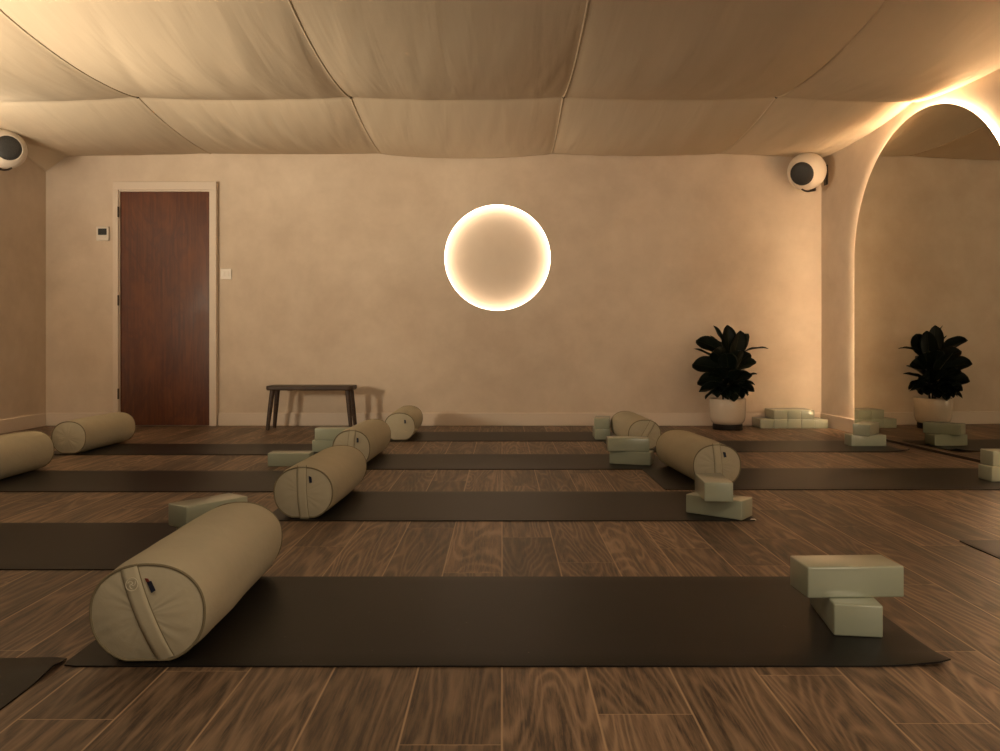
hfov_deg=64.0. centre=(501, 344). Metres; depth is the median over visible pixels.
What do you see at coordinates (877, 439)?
block
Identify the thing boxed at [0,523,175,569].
yoga mat
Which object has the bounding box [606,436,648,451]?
block
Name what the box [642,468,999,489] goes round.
yoga mat
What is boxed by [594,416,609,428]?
block
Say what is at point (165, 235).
door
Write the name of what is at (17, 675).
yoga mat
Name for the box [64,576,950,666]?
yoga mat
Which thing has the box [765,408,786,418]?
block
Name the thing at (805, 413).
block
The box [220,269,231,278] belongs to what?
light switch
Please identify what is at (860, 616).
block
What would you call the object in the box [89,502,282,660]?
bolster
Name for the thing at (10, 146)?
grille
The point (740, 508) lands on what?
block
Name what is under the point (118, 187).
trim
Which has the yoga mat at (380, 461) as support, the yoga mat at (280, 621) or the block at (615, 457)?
the block at (615, 457)
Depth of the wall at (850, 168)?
6.14 m
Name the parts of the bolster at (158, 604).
panel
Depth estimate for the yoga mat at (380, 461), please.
4.47 m
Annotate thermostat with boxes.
[96,226,109,240]
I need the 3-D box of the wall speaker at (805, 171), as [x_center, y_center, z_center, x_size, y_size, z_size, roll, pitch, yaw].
[2.444,-1.361,6.341,0.352,0.313,0.297,0,0,0]
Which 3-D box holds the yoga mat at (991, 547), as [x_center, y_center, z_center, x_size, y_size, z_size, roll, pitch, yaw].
[1.845,0.663,1.802,0.612,0.005,1.805,0,0,0]
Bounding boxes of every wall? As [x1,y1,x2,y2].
[0,157,45,419]
[46,153,820,425]
[821,69,999,418]
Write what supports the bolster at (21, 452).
on the yoga mat at (31, 481)
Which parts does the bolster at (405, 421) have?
panel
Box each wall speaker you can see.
[0,129,27,170]
[787,153,827,191]
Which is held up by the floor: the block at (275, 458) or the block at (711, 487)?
the block at (275, 458)
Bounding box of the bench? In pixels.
[266,385,356,429]
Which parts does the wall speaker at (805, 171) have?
wall plate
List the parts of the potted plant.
pot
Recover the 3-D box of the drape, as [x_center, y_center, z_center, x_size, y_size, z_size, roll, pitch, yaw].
[-0.333,-1.519,1.984,6.806,0.213,9.131,0,0,0]
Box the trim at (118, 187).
[113,182,217,425]
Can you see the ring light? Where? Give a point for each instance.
(497, 257)
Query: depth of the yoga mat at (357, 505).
3.28 m
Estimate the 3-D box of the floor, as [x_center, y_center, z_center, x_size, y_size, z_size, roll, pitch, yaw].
[-0.331,0.696,1.975,6.808,0.060,9.150,0,0,0]
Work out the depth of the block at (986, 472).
3.86 m
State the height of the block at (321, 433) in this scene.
0.072 m
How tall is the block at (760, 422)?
0.072 m
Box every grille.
[0,136,21,159]
[790,162,813,184]
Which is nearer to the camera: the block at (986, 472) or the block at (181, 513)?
the block at (181, 513)
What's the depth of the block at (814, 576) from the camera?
1.86 m
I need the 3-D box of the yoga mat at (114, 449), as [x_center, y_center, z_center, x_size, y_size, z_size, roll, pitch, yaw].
[-1.865,0.663,5.065,1.832,0.005,0.530,0,0,0]
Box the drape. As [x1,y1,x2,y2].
[0,0,999,171]
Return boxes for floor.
[0,426,999,750]
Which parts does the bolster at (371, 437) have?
panel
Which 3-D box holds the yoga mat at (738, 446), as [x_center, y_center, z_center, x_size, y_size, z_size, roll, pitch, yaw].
[1.605,0.656,5.215,1.831,0.019,0.570,0,0,0]
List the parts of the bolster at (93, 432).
panel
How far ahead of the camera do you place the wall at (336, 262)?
6.55 m
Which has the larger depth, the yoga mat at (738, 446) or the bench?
the bench
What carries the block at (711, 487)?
on the block at (740, 508)
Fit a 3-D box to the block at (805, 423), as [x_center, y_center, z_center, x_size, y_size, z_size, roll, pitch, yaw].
[2.416,0.630,6.429,0.106,0.072,0.228,0,0,0]
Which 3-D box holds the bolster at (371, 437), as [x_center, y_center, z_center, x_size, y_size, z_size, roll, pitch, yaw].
[-0.799,0.560,4.623,0.213,0.207,0.687,0,0,2]
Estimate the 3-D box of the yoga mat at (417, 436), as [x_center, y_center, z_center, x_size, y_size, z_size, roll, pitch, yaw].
[-0.016,0.663,5.765,1.791,0.005,0.570,0,0,0]
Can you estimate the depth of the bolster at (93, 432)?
4.94 m
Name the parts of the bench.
leg, leg, seat, leg, leg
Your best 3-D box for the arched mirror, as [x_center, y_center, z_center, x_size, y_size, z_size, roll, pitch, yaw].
[2.671,-0.410,5.069,0.034,2.153,1.736,0,0,-3]
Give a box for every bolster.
[0,431,53,479]
[51,412,135,452]
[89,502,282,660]
[273,445,366,517]
[332,419,390,462]
[385,406,422,439]
[610,411,660,448]
[656,429,740,482]
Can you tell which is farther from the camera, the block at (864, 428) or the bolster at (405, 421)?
the bolster at (405, 421)
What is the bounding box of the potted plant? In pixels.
[692,325,767,430]
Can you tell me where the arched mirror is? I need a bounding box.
[854,103,999,462]
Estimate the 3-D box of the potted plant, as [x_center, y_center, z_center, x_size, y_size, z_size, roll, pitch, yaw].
[1.758,0.258,6.252,0.510,0.816,0.394,0,0,-35]
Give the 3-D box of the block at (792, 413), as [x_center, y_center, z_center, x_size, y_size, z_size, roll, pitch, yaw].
[2.309,0.557,6.430,0.106,0.072,0.228,0,0,0]
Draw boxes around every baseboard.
[0,413,45,433]
[46,413,819,425]
[821,413,853,432]
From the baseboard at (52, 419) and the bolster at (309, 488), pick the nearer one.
the bolster at (309, 488)
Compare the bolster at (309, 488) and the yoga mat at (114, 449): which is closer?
the bolster at (309, 488)
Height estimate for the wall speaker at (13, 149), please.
0.294 m
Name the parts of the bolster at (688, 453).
panel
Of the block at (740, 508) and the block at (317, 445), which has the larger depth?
the block at (317, 445)
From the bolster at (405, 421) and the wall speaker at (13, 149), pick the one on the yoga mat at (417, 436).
the bolster at (405, 421)
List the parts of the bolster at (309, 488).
panel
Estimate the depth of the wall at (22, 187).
6.23 m
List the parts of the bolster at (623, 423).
panel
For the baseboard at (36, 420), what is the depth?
6.21 m
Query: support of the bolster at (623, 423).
on the yoga mat at (738, 446)
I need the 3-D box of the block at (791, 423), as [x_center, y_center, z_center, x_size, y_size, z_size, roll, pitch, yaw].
[2.308,0.630,6.429,0.106,0.072,0.228,0,0,0]
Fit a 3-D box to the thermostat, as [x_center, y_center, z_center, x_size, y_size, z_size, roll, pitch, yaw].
[-3.263,-0.904,6.539,0.104,0.116,0.024,0,0,0]
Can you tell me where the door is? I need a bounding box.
[117,192,208,424]
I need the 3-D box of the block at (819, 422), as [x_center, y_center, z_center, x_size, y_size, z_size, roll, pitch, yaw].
[2.524,0.630,6.433,0.106,0.072,0.228,0,0,0]
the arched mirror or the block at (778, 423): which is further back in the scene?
the block at (778, 423)
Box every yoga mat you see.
[0,471,283,491]
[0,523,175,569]
[0,657,66,709]
[54,444,317,454]
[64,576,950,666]
[273,491,754,520]
[367,454,670,469]
[390,432,615,440]
[603,441,909,451]
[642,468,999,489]
[960,540,999,558]
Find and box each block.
[169,493,247,527]
[268,451,313,466]
[312,439,333,451]
[315,427,349,439]
[593,426,609,439]
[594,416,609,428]
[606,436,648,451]
[609,450,653,465]
[686,491,751,519]
[695,473,732,501]
[752,417,773,427]
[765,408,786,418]
[767,417,786,428]
[780,408,800,418]
[787,419,800,428]
[790,555,903,597]
[793,408,813,418]
[801,419,814,428]
[810,597,882,637]
[814,417,827,427]
[845,433,885,445]
[853,421,878,435]
[978,464,999,481]
[980,449,999,465]
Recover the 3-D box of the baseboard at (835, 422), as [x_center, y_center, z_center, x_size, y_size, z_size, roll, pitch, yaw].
[2.836,0.614,1.966,0.016,0.105,9.144,0,0,-3]
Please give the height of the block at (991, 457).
0.072 m
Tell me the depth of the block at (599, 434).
5.54 m
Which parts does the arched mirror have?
rail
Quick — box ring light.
[445,205,549,309]
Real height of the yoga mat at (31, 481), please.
0.005 m
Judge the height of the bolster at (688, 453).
0.206 m

